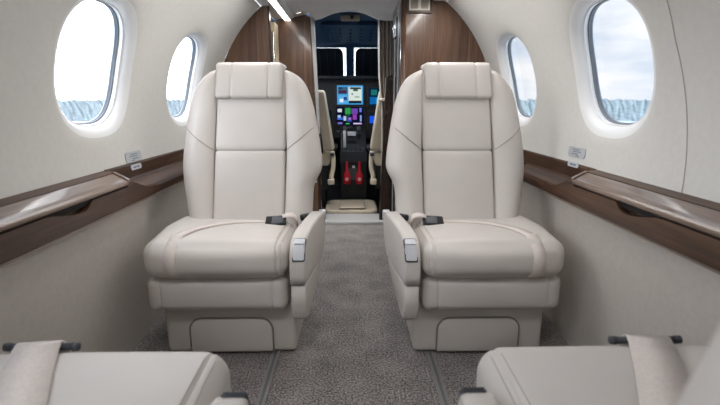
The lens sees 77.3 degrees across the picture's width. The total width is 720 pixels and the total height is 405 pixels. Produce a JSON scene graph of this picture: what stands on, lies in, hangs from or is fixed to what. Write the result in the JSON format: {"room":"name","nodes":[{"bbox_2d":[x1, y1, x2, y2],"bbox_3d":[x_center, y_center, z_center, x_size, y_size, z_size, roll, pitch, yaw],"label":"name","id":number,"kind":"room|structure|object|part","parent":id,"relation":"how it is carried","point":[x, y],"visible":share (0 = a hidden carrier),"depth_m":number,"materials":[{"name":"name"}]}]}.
{"room":"aircraft cabin","nodes":[
{"label":"aircraft cabin","id":0,"kind":"room"},
{"bbox_2d":[0,0,260,353],"bbox_3d":[-0.661,0.145,0.046,0.326,1.337,5.250,0,12,-1],"label":"wall","id":1,"kind":"structure","parent":0,"point":[89,286],"depth_m":1.29,"materials":[{"name":"white plastic"}]},
{"bbox_3d":[-0.747,0.677,-0.427,0.086,0.503,4.100,0,12,-1],"label":"panel","id":2,"kind":"part","parent":1,"relation":"part of","materials":[{"name":"beige fabric"}]},
{"bbox_2d":[0,149,183,267],"bbox_3d":[-0.735,0.253,0.066,0.082,0.114,5.245,0,12,-1],"label":"ledge","id":3,"kind":"object","parent":1,"relation":"attached to","point":[31,221],"visible":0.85,"depth_m":1.16,"materials":[{"name":"brown wood"}]},
{"bbox_3d":[-0.711,0.359,-0.545,0.049,0.036,3.985,0,12,-1],"label":"table lid","id":4,"kind":"part","parent":3,"relation":"part of","materials":[{"name":"brown wood"}]},
{"bbox_3d":[-0.691,0.421,-0.444,0.012,0.004,4.175,0,12,-1],"label":"edge trim","id":5,"kind":"part","parent":3,"relation":"part of","materials":[{"name":"brown wood"}]},
{"bbox_3d":[-0.748,-0.079,1.406,0.048,0.032,0.014,0,12,-1],"label":"trim","id":6,"kind":"part","parent":3,"relation":"part of","materials":[{"name":"brown wood"}]},
{"bbox_2d":[131,163,141,169],"bbox_3d":[-0.789,-0.127,1.588,0.004,0.018,0.074,0,12,-1],"label":"placard","id":7,"kind":"object","parent":3,"relation":"attached to","point":[138,165],"visible":1,"depth_m":1.58,"materials":[{"name":"grey"}]},
{"bbox_2d":[69,0,123,125],"bbox_3d":[-0.804,-0.416,1.353,0.120,0.373,0.354,0,12,-1],"label":"window","id":8,"kind":"structure","parent":1,"relation":"in","point":[109,100],"depth_m":1.50,"materials":[{"name":"white plastic"}]},
{"bbox_2d":[125,150,141,162],"bbox_3d":[-0.803,-0.163,1.596,0.007,0.036,0.116,0,12,-1],"label":"placard","id":9,"kind":"object","parent":1,"relation":"attached to","point":[130,157],"visible":1,"depth_m":1.59,"materials":[{"name":"silver metal"}]},
{"bbox_3d":[-0.784,0.226,1.611,0.086,0.503,0.075,0,12,-1],"label":"panel","id":10,"kind":"part","parent":1,"relation":"part of","materials":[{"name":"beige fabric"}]},
{"bbox_3d":[-0.807,0.109,2.135,0.078,0.505,1.150,0,12,-1],"label":"recessed panel","id":11,"kind":"part","parent":1,"relation":"part of","materials":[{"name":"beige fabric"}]},
{"bbox_2d":[172,36,197,117],"bbox_3d":[-0.816,-0.574,2.066,0.120,0.373,0.354,0,12,-1],"label":"window","id":12,"kind":"structure","parent":1,"relation":"in","point":[194,56],"depth_m":2.21,"materials":[{"name":"white plastic"}]},
{"bbox_2d":[130,225,569,404],"bbox_3d":[-0.004,0.772,0.376,1.600,0.030,5.600,0,12,-1],"label":"floor","id":13,"kind":"structure","parent":0,"point":[355,347],"depth_m":1.52,"materials":[{"name":"carpet"}]},
{"bbox_2d":[0,340,249,404],"bbox_3d":[-0.382,0.296,0.198,0.544,0.968,1.196,0,12,-1],"label":"seat","id":14,"kind":"object","parent":13,"relation":"on","point":[39,372],"visible":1,"depth_m":0.68,"materials":[{"name":"beige leather"}]},
{"bbox_3d":[-0.164,0.363,0.515,0.050,0.158,0.353,-2,13,-8],"label":"armrest","id":15,"kind":"part","parent":14,"relation":"part of","materials":[{"name":"beige leather"}]},
{"bbox_2d":[223,392,246,393],"bbox_3d":[-0.181,0.298,0.662,0.036,0.061,0.034,0,12,-1],"label":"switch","id":16,"kind":"object","parent":14,"relation":"attached to","point":[223,392],"depth_m":0.64,"materials":[{"name":"grey plastic"}]},
{"bbox_2d":[143,62,325,351],"bbox_3d":[-0.398,-0.015,1.607,0.544,0.968,0.635,0,12,-1],"label":"seat","id":17,"kind":"object","parent":13,"relation":"on","point":[239,272],"visible":1,"depth_m":1.56,"materials":[{"name":"beige leather"}]},
{"bbox_2d":[143,216,295,278],"bbox_3d":[-0.444,0.140,1.533,0.443,0.147,0.424,0,12,-1],"label":"seat cushion","id":18,"kind":"object","parent":17,"relation":"on","point":[191,247],"depth_m":1.35,"materials":[{"name":"beige leather"}]},
{"bbox_3d":[-0.423,0.438,1.486,0.267,0.116,0.008,0,12,-1],"label":"access panel","id":19,"kind":"part","parent":17,"relation":"part of","materials":[{"name":"beige leather"}]},
{"bbox_3d":[-0.407,-0.196,1.710,0.259,0.585,0.300,0,12,-1],"label":"backrest","id":20,"kind":"part","parent":17,"relation":"part of","materials":[{"name":"beige leather"}]},
{"bbox_3d":[-0.285,0.072,1.558,0.040,0.045,0.041,0,12,-1],"label":"buckle lever","id":21,"kind":"part","parent":17,"relation":"part of","materials":[{"name":"grey plastic"}]},
{"bbox_2d":[293,239,304,260],"bbox_3d":[-0.184,0.143,1.364,0.036,0.061,0.034,0,12,-1],"label":"switch","id":22,"kind":"object","parent":17,"relation":"attached to","point":[298,244],"depth_m":1.36,"materials":[{"name":"grey plastic"}]},
{"bbox_3d":[-0.176,0.285,1.527,0.047,0.116,0.278,1,13,6],"label":"armrest","id":23,"kind":"part","parent":17,"relation":"part of","materials":[{"name":"beige leather"}]},
{"bbox_3d":[-0.173,0.140,1.526,0.050,0.158,0.352,1,13,6],"label":"armrest","id":24,"kind":"part","parent":17,"relation":"part of","materials":[{"name":"beige leather"}]},
{"bbox_2d":[224,6,271,62],"bbox_3d":[-0.664,-0.432,2.620,0.329,1.352,0.028,0,12,-1],"label":"wall","id":25,"kind":"structure","parent":13,"relation":"on","point":[252,43],"depth_m":2.51,"materials":[{"name":"brown wood"}]},
{"bbox_2d":[255,350,280,404],"bbox_3d":[-0.264,0.728,0.494,0.028,0.005,3.060,0,12,-1],"label":"floor track","id":26,"kind":"object","parent":13,"relation":"on","point":[268,377],"visible":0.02,"depth_m":1.36,"materials":[{"name":"grey metal"}]},
{"bbox_2d":[271,22,278,61],"bbox_3d":[-0.548,-0.469,2.907,0.066,1.300,0.142,0,12,-1],"label":"pillar","id":27,"kind":"structure","parent":13,"relation":"on","point":[274,27],"depth_m":2.75,"materials":[{"name":"metal"}]},
{"bbox_3d":[-0.528,-0.476,2.847,0.014,1.140,0.027,0,12,-1],"label":"grab rail","id":28,"kind":"part","parent":27,"relation":"part of","materials":[{"name":"silver metal"}]},
{"bbox_2d":[325,214,383,224],"bbox_3d":[-0.034,0.118,3.214,0.484,0.022,0.235,0,12,-1],"label":"door sill","id":29,"kind":"structure","parent":13,"relation":"on","point":[331,219],"depth_m":3.16,"materials":[{"name":"silver metal"}]},
{"bbox_2d":[379,75,391,219],"bbox_3d":[0.170,-0.349,3.059,0.074,1.000,0.023,0,12,-1],"label":"post","id":30,"kind":"object","parent":29,"relation":"on","point":[385,178],"visible":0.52,"depth_m":3.05,"materials":[{"name":"brown wood"}]},
{"bbox_2d":[390,0,400,210],"bbox_3d":[0.212,-0.484,2.780,0.048,1.385,0.510,0,12,-1],"label":"closet","id":31,"kind":"object","parent":13,"relation":"on","point":[396,14],"visible":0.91,"depth_m":2.69,"materials":[{"name":"brown wood"}]},
{"bbox_2d":[425,350,450,404],"bbox_3d":[0.252,0.726,0.503,0.028,0.005,3.060,0,12,-1],"label":"floor track","id":32,"kind":"object","parent":13,"relation":"on","point":[438,380],"visible":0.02,"depth_m":1.36,"materials":[{"name":"grey metal"}]},
{"bbox_2d":[399,0,485,88],"bbox_3d":[0.477,-0.422,2.522,0.521,1.375,0.060,0,12,-1],"label":"wall","id":33,"kind":"structure","parent":13,"relation":"on","point":[441,35],"depth_m":2.39,"materials":[{"name":"brown wood"}]},
{"bbox_2d":[406,0,431,12],"bbox_3d":[0.309,-1.032,2.343,0.134,0.086,0.020,0,12,-1],"label":"air vent","id":34,"kind":"object","parent":33,"relation":"in","point":[412,6],"visible":1,"depth_m":2.34,"materials":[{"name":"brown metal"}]},
{"bbox_3d":[0.282,-1.030,2.339,0.054,0.060,0.006,0,12,-1],"label":"grille frame","id":35,"kind":"part","parent":34,"relation":"part of","materials":[{"name":"beige"}]},
{"bbox_2d":[411,0,417,8],"bbox_3d":[0.283,-1.030,2.335,0.038,0.044,0.004,0,12,-1],"label":"grille","id":36,"kind":"object","parent":34,"relation":"attached to","point":[414,3],"depth_m":2.33,"materials":[{"name":"beige"}]},
{"bbox_3d":[0.337,-1.030,2.340,0.054,0.060,0.006,0,12,-1],"label":"grille frame","id":37,"kind":"part","parent":34,"relation":"part of","materials":[{"name":"beige"}]},
{"bbox_2d":[421,0,428,8],"bbox_3d":[0.337,-1.030,2.336,0.038,0.044,0.004,0,12,-1],"label":"grille","id":38,"kind":"object","parent":34,"relation":"attached to","point":[424,3],"depth_m":2.34,"materials":[{"name":"beige"}]},
{"bbox_2d":[382,62,564,351],"bbox_3d":[0.358,-0.016,1.610,0.544,0.968,0.635,0,12,-1],"label":"seat","id":39,"kind":"object","parent":13,"relation":"on","point":[469,272],"visible":1,"depth_m":1.56,"materials":[{"name":"beige leather"}]},
{"bbox_3d":[0.136,0.141,1.522,0.050,0.158,0.352,-2,13,-8],"label":"armrest","id":40,"kind":"part","parent":39,"relation":"part of","materials":[{"name":"beige leather"}]},
{"bbox_3d":[0.140,0.286,1.522,0.047,0.116,0.278,-2,13,-8],"label":"armrest","id":41,"kind":"part","parent":39,"relation":"part of","materials":[{"name":"beige leather"}]},
{"bbox_2d":[404,239,416,260],"bbox_3d":[0.153,0.143,1.360,0.036,0.061,0.034,0,12,-1],"label":"switch","id":42,"kind":"object","parent":39,"relation":"attached to","point":[410,245],"depth_m":1.36,"materials":[{"name":"grey plastic"}]},
{"bbox_3d":[0.247,0.073,1.557,0.040,0.045,0.041,0,12,-1],"label":"buckle lever","id":43,"kind":"part","parent":39,"relation":"part of","materials":[{"name":"grey plastic"}]},
{"bbox_3d":[0.362,-0.197,1.714,0.259,0.585,0.300,0,12,-1],"label":"backrest","id":44,"kind":"part","parent":39,"relation":"part of","materials":[{"name":"beige leather"}]},
{"bbox_3d":[0.390,0.437,1.490,0.267,0.116,0.008,0,12,-1],"label":"access panel","id":45,"kind":"part","parent":39,"relation":"part of","materials":[{"name":"beige leather"}]},
{"bbox_2d":[413,215,564,277],"bbox_3d":[0.407,0.139,1.538,0.443,0.147,0.424,0,12,-1],"label":"seat cushion","id":46,"kind":"object","parent":39,"relation":"on","point":[448,246],"depth_m":1.36,"materials":[{"name":"beige leather"}]},
{"bbox_2d":[457,326,719,404],"bbox_3d":[0.378,0.240,0.451,0.544,0.968,0.714,0,12,-1],"label":"seat","id":47,"kind":"object","parent":13,"relation":"on","point":[642,369],"visible":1,"depth_m":0.68,"materials":[{"name":"beige leather"}]},
{"bbox_2d":[461,387,484,389],"bbox_3d":[0.166,0.295,0.673,0.036,0.061,0.034,0,12,-1],"label":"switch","id":48,"kind":"object","parent":47,"relation":"attached to","point":[464,388],"depth_m":0.65,"materials":[{"name":"grey plastic"}]},
{"bbox_3d":[0.154,0.361,0.525,0.050,0.158,0.352,1,13,6],"label":"armrest","id":49,"kind":"part","parent":47,"relation":"part of","materials":[{"name":"beige leather"}]},
{"bbox_2d":[476,346,707,404],"bbox_3d":[0.424,0.357,0.554,0.443,0.146,0.564,0,12,-1],"label":"seat cushion","id":50,"kind":"object","parent":47,"relation":"on","point":[553,375],"depth_m":0.69,"materials":[{"name":"beige leather"}]},
{"bbox_2d":[322,185,378,213],"bbox_3d":[-0.069,-0.006,4.056,1.500,0.100,1.575,0,12,-1],"label":"floor","id":51,"kind":"structure","parent":0,"point":[334,191],"depth_m":4.18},
{"bbox_2d":[315,90,337,206],"bbox_3d":[-0.389,-0.418,3.580,0.417,0.910,0.616,0,12,-1],"label":"seat","id":52,"kind":"object","parent":51,"relation":"on","point":[328,148],"visible":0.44,"depth_m":3.43,"materials":[{"name":"beige leather"}]},
{"bbox_3d":[-0.409,-0.232,3.711,0.320,0.190,0.360,0,12,-1],"label":"seat frame","id":53,"kind":"part","parent":52,"relation":"part of","materials":[{"name":"black"}]},
{"bbox_3d":[-0.375,-0.605,3.362,0.357,0.450,0.243,0,12,-1],"label":"backrest","id":54,"kind":"part","parent":52,"relation":"part of","materials":[{"name":"beige leather"}]},
{"bbox_2d":[322,151,330,165],"bbox_3d":[-0.419,-0.380,3.688,0.360,0.130,0.420,0,12,-1],"label":"seat cushion","id":55,"kind":"object","parent":52,"relation":"on","point":[326,158],"depth_m":3.49,"materials":[{"name":"beige leather"}]},
{"bbox_2d":[325,200,376,213],"bbox_3d":[-0.070,0.035,3.517,0.390,0.046,0.385,0,12,-1],"label":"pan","id":56,"kind":"object","parent":51,"relation":"on","point":[332,206],"visible":0.96,"depth_m":3.44,"materials":[{"name":"beige leather"}]},
{"bbox_2d":[340,126,366,199],"bbox_3d":[-0.056,-0.357,3.918,0.224,0.605,0.473,0,12,-1],"label":"pedestal","id":57,"kind":"object","parent":51,"relation":"on","point":[353,143],"visible":0.99,"depth_m":3.74,"materials":[{"name":"grey plastic"}]},
{"bbox_3d":[-0.126,-0.520,3.693,0.023,0.140,0.020,0,12,-1],"label":"flap lever","id":58,"kind":"part","parent":57,"relation":"part of","materials":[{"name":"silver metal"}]},
{"bbox_2d":[314,76,379,138],"bbox_3d":[-0.073,-0.870,4.132,1.360,0.554,0.355,0,12,-1],"label":"panel","id":59,"kind":"object","parent":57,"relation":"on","point":[351,100],"visible":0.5,"depth_m":4.04,"materials":[{"name":"grey plastic"}]},
{"bbox_2d":[343,161,350,183],"bbox_3d":[-0.107,-0.241,3.684,0.060,0.190,0.035,0,12,-1],"label":"cover","id":60,"kind":"object","parent":57,"relation":"hanging from","point":[346,177],"visible":1,"depth_m":3.68,"materials":[{"name":"red plastic"}]},
{"bbox_3d":[-0.069,-0.578,3.784,0.070,0.035,0.020,0,12,-1],"label":"label plate","id":61,"kind":"part","parent":57,"relation":"part of","materials":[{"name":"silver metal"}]},
{"bbox_2d":[356,161,362,183],"bbox_3d":[-0.005,-0.241,3.686,0.060,0.190,0.035,0,12,-1],"label":"cover","id":62,"kind":"object","parent":57,"relation":"hanging from","point":[359,176],"visible":1,"depth_m":3.68,"materials":[{"name":"red plastic"}]},
{"bbox_2d":[366,91,380,206],"bbox_3d":[0.264,-0.420,3.591,0.417,0.910,0.616,0,12,-1],"label":"seat","id":63,"kind":"object","parent":51,"relation":"on","point":[374,147],"visible":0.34,"depth_m":3.45,"materials":[{"name":"beige leather"}]},
{"bbox_3d":[0.257,-0.607,3.372,0.357,0.450,0.243,0,12,-1],"label":"backrest","id":64,"kind":"part","parent":63,"relation":"part of","materials":[{"name":"beige leather"}]},
{"bbox_2d":[373,151,380,165],"bbox_3d":[0.291,-0.383,3.700,0.360,0.130,0.420,0,12,-1],"label":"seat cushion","id":65,"kind":"object","parent":63,"relation":"on","point":[377,154],"depth_m":3.50,"materials":[{"name":"beige leather"}]},
{"bbox_3d":[0.281,-0.234,3.723,0.320,0.190,0.360,0,12,-1],"label":"seat frame","id":66,"kind":"part","parent":63,"relation":"part of","materials":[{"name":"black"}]},
{"bbox_2d":[255,0,447,18],"bbox_3d":[-0.004,-0.585,0.101,1.000,0.058,5.650,0,12,-1],"label":"ceiling","id":67,"kind":"structure","parent":0,"point":[290,6],"depth_m":2.66,"materials":[{"name":"white plastic"}]},
{"bbox_2d":[268,0,290,20],"bbox_3d":[-0.437,-0.910,1.709,0.042,0.020,2.345,0,12,-1],"label":"light strip","id":68,"kind":"object","parent":67,"relation":"attached to","point":[278,7],"visible":0.87,"depth_m":2.52,"materials":[{"name":"white plastic"}]},
{"bbox_2d":[310,10,392,20],"bbox_3d":[-0.049,-1.201,2.871,0.532,0.075,0.034,0,12,-1],"label":"trim","id":69,"kind":"structure","parent":67,"relation":"attached to","point":[385,16],"depth_m":2.86,"materials":[{"name":"grey plastic"}]},
{"bbox_2d":[315,12,391,47],"bbox_3d":[-0.063,-1.274,3.420,1.240,0.148,1.070,0,12,-1],"label":"ceiling","id":70,"kind":"structure","parent":0,"point":[320,42],"depth_m":3.39,"materials":[{"name":"black plastic"}]},
{"bbox_2d":[320,21,377,42],"bbox_3d":[-0.074,-1.326,3.501,0.440,0.088,0.570,0,12,-1],"label":"panel","id":71,"kind":"object","parent":70,"relation":"attached to","point":[332,31],"visible":0.92,"depth_m":3.41,"materials":[{"name":"black plastic"}]},
{"bbox_2d":[340,15,359,20],"bbox_3d":[-0.066,-1.230,3.001,0.130,0.032,0.068,0,12,-1],"label":"recessed light","id":72,"kind":"object","parent":70,"relation":"in","point":[342,17],"visible":1,"depth_m":2.98,"materials":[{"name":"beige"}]},
{"bbox_2d":[378,20,390,164],"bbox_3d":[0.152,-0.569,3.063,0.123,1.338,0.082,0,12,-1],"label":"curtain","id":73,"kind":"object","parent":70,"relation":"hanging from","point":[384,27],"visible":0.42,"depth_m":2.98,"materials":[{"name":"grey fabric"}]},
{"bbox_2d":[333,139,373,184],"bbox_3d":[-0.079,-0.653,4.530,1.560,1.160,0.030,0,12,-1],"label":"wall","id":74,"kind":"structure","parent":0,"point":[337,175],"depth_m":4.57,"materials":[{"name":"black plastic"}]},
{"bbox_2d":[316,44,391,75],"bbox_3d":[-0.075,-1.286,4.128,1.400,0.470,0.618,0,12,-1],"label":"window","id":75,"kind":"structure","parent":74,"relation":"in","point":[350,47],"depth_m":4.01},
{"bbox_2d":[316,48,343,75],"bbox_3d":[-0.293,-1.273,4.115,0.283,0.233,0.298,0,12,-1],"label":"shade","id":76,"kind":"object","parent":75,"relation":"attached to","point":[329,60],"visible":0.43,"depth_m":4.10,"materials":[{"name":"grey"}]},
{"bbox_2d":[355,48,377,75],"bbox_3d":[0.104,-1.274,4.122,0.293,0.233,0.298,0,12,-1],"label":"shade","id":77,"kind":"object","parent":75,"relation":"attached to","point":[366,59],"visible":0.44,"depth_m":4.10,"materials":[{"name":"grey"}]},
{"bbox_2d":[447,0,719,345],"bbox_3d":[0.662,0.155,0.002,0.326,1.337,5.115,0,12,-1],"label":"wall","id":78,"kind":"structure","parent":0,"point":[614,281],"depth_m":1.24,"materials":[{"name":"white plastic"}]},
{"bbox_2d":[505,36,530,117],"bbox_3d":[0.742,-0.575,2.073,0.120,0.373,0.354,0,12,-1],"label":"window frame","id":79,"kind":"structure","parent":78,"relation":"in","point":[508,55],"depth_m":2.22,"materials":[{"name":"white plastic"}]},
{"bbox_3d":[0.736,0.118,2.095,0.078,0.505,1.015,0,12,-1],"label":"recessed panel","id":80,"kind":"part","parent":78,"relation":"part of","materials":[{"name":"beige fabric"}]},
{"bbox_3d":[0.730,0.220,1.637,0.086,0.503,0.075,0,12,-1],"label":"panel","id":81,"kind":"part","parent":78,"relation":"part of","materials":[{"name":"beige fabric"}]},
{"bbox_2d":[568,146,585,158],"bbox_3d":[0.750,-0.174,1.558,0.006,0.036,0.116,0,12,-1],"label":"placard","id":82,"kind":"object","parent":78,"relation":"attached to","point":[577,152],"visible":1,"depth_m":1.55,"materials":[{"name":"silver metal"}]},
{"bbox_2d":[583,0,642,126],"bbox_3d":[0.755,-0.412,1.334,0.120,0.373,0.354,0,12,-1],"label":"window frame","id":83,"kind":"structure","parent":78,"relation":"in","point":[598,104],"depth_m":1.48,"materials":[{"name":"white plastic"}]},
{"bbox_2d":[523,149,719,274],"bbox_3d":[0.736,0.262,0.025,0.082,0.114,5.110,0,12,-1],"label":"ledge","id":84,"kind":"object","parent":78,"relation":"attached to","point":[687,226],"visible":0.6,"depth_m":1.12,"materials":[{"name":"brown wood"}]},
{"bbox_2d":[568,161,578,167],"bbox_3d":[0.737,-0.132,1.555,0.004,0.018,0.074,0,12,-1],"label":"placard","id":85,"kind":"object","parent":84,"relation":"attached to","point":[570,163],"visible":1,"depth_m":1.55,"materials":[{"name":"grey"}]},
{"bbox_3d":[0.699,-0.085,1.431,0.048,0.032,0.014,0,12,-1],"label":"trim","id":86,"kind":"part","parent":84,"relation":"part of","materials":[{"name":"brown wood"}]},
{"bbox_3d":[0.709,0.416,-0.420,0.012,0.004,4.175,0,12,-1],"label":"edge trim","id":87,"kind":"part","parent":84,"relation":"part of","materials":[{"name":"brown metal"}]},
{"bbox_3d":[0.731,0.353,-0.521,0.049,0.036,3.985,0,12,-1],"label":"table lid","id":88,"kind":"part","parent":84,"relation":"part of","materials":[{"name":"brown wood"}]},
{"bbox_3d":[0.766,0.671,-0.401,0.086,0.503,4.100,0,12,-1],"label":"panel","id":89,"kind":"part","parent":78,"relation":"part of","materials":[{"name":"beige fabric"}]},
{"bbox_2d":[666,0,687,192],"bbox_3d":[0.622,-0.374,1.007,0.286,0.739,0.066,0,12,-1],"label":"trim","id":90,"kind":"structure","parent":78,"relation":"attached to","point":[666,0],"depth_m":1.05,"materials":[{"name":"grey"}]},
{"bbox_3d":[-0.578,-0.547,3.029,0.530,1.400,0.009,0,12,-1],"label":"wall","id":91,"kind":"structure","parent":0,"visible":0},
{"bbox_2d":[275,15,321,210],"bbox_3d":[-0.460,-0.530,3.011,0.386,1.375,0.045,0,12,-1],"label":"doorway panel","id":92,"kind":"object","parent":91,"relation":"attached to","point":[296,37],"visible":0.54,"depth_m":2.90,"materials":[{"name":"brown wood"}]},
{"bbox_3d":[-0.292,-0.823,2.952,0.047,0.732,0.038,0,12,-1],"label":"edge post","id":93,"kind":"part","parent":92,"relation":"part of","materials":[{"name":"silver metal"}]},
{"bbox_3d":[-0.278,-0.163,3.099,0.022,0.620,0.036,0,12,-1],"label":"post","id":94,"kind":"part","parent":92,"relation":"part of","materials":[{"name":"brown wood"}]},
{"label":"outside","id":95,"kind":"structure","parent":0,"visible":0},
{"label":"ground","id":96,"kind":"structure","parent":95,"visible":0},
{"bbox_2d":[58,98,650,121],"bbox_3d":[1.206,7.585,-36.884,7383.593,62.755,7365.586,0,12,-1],"label":"treeline","id":97,"kind":"object","parent":96,"relation":"on","point":[74,110],"visible":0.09,"depth_m":1294.62,"materials":[{"name":"blue plant"}]}
]}

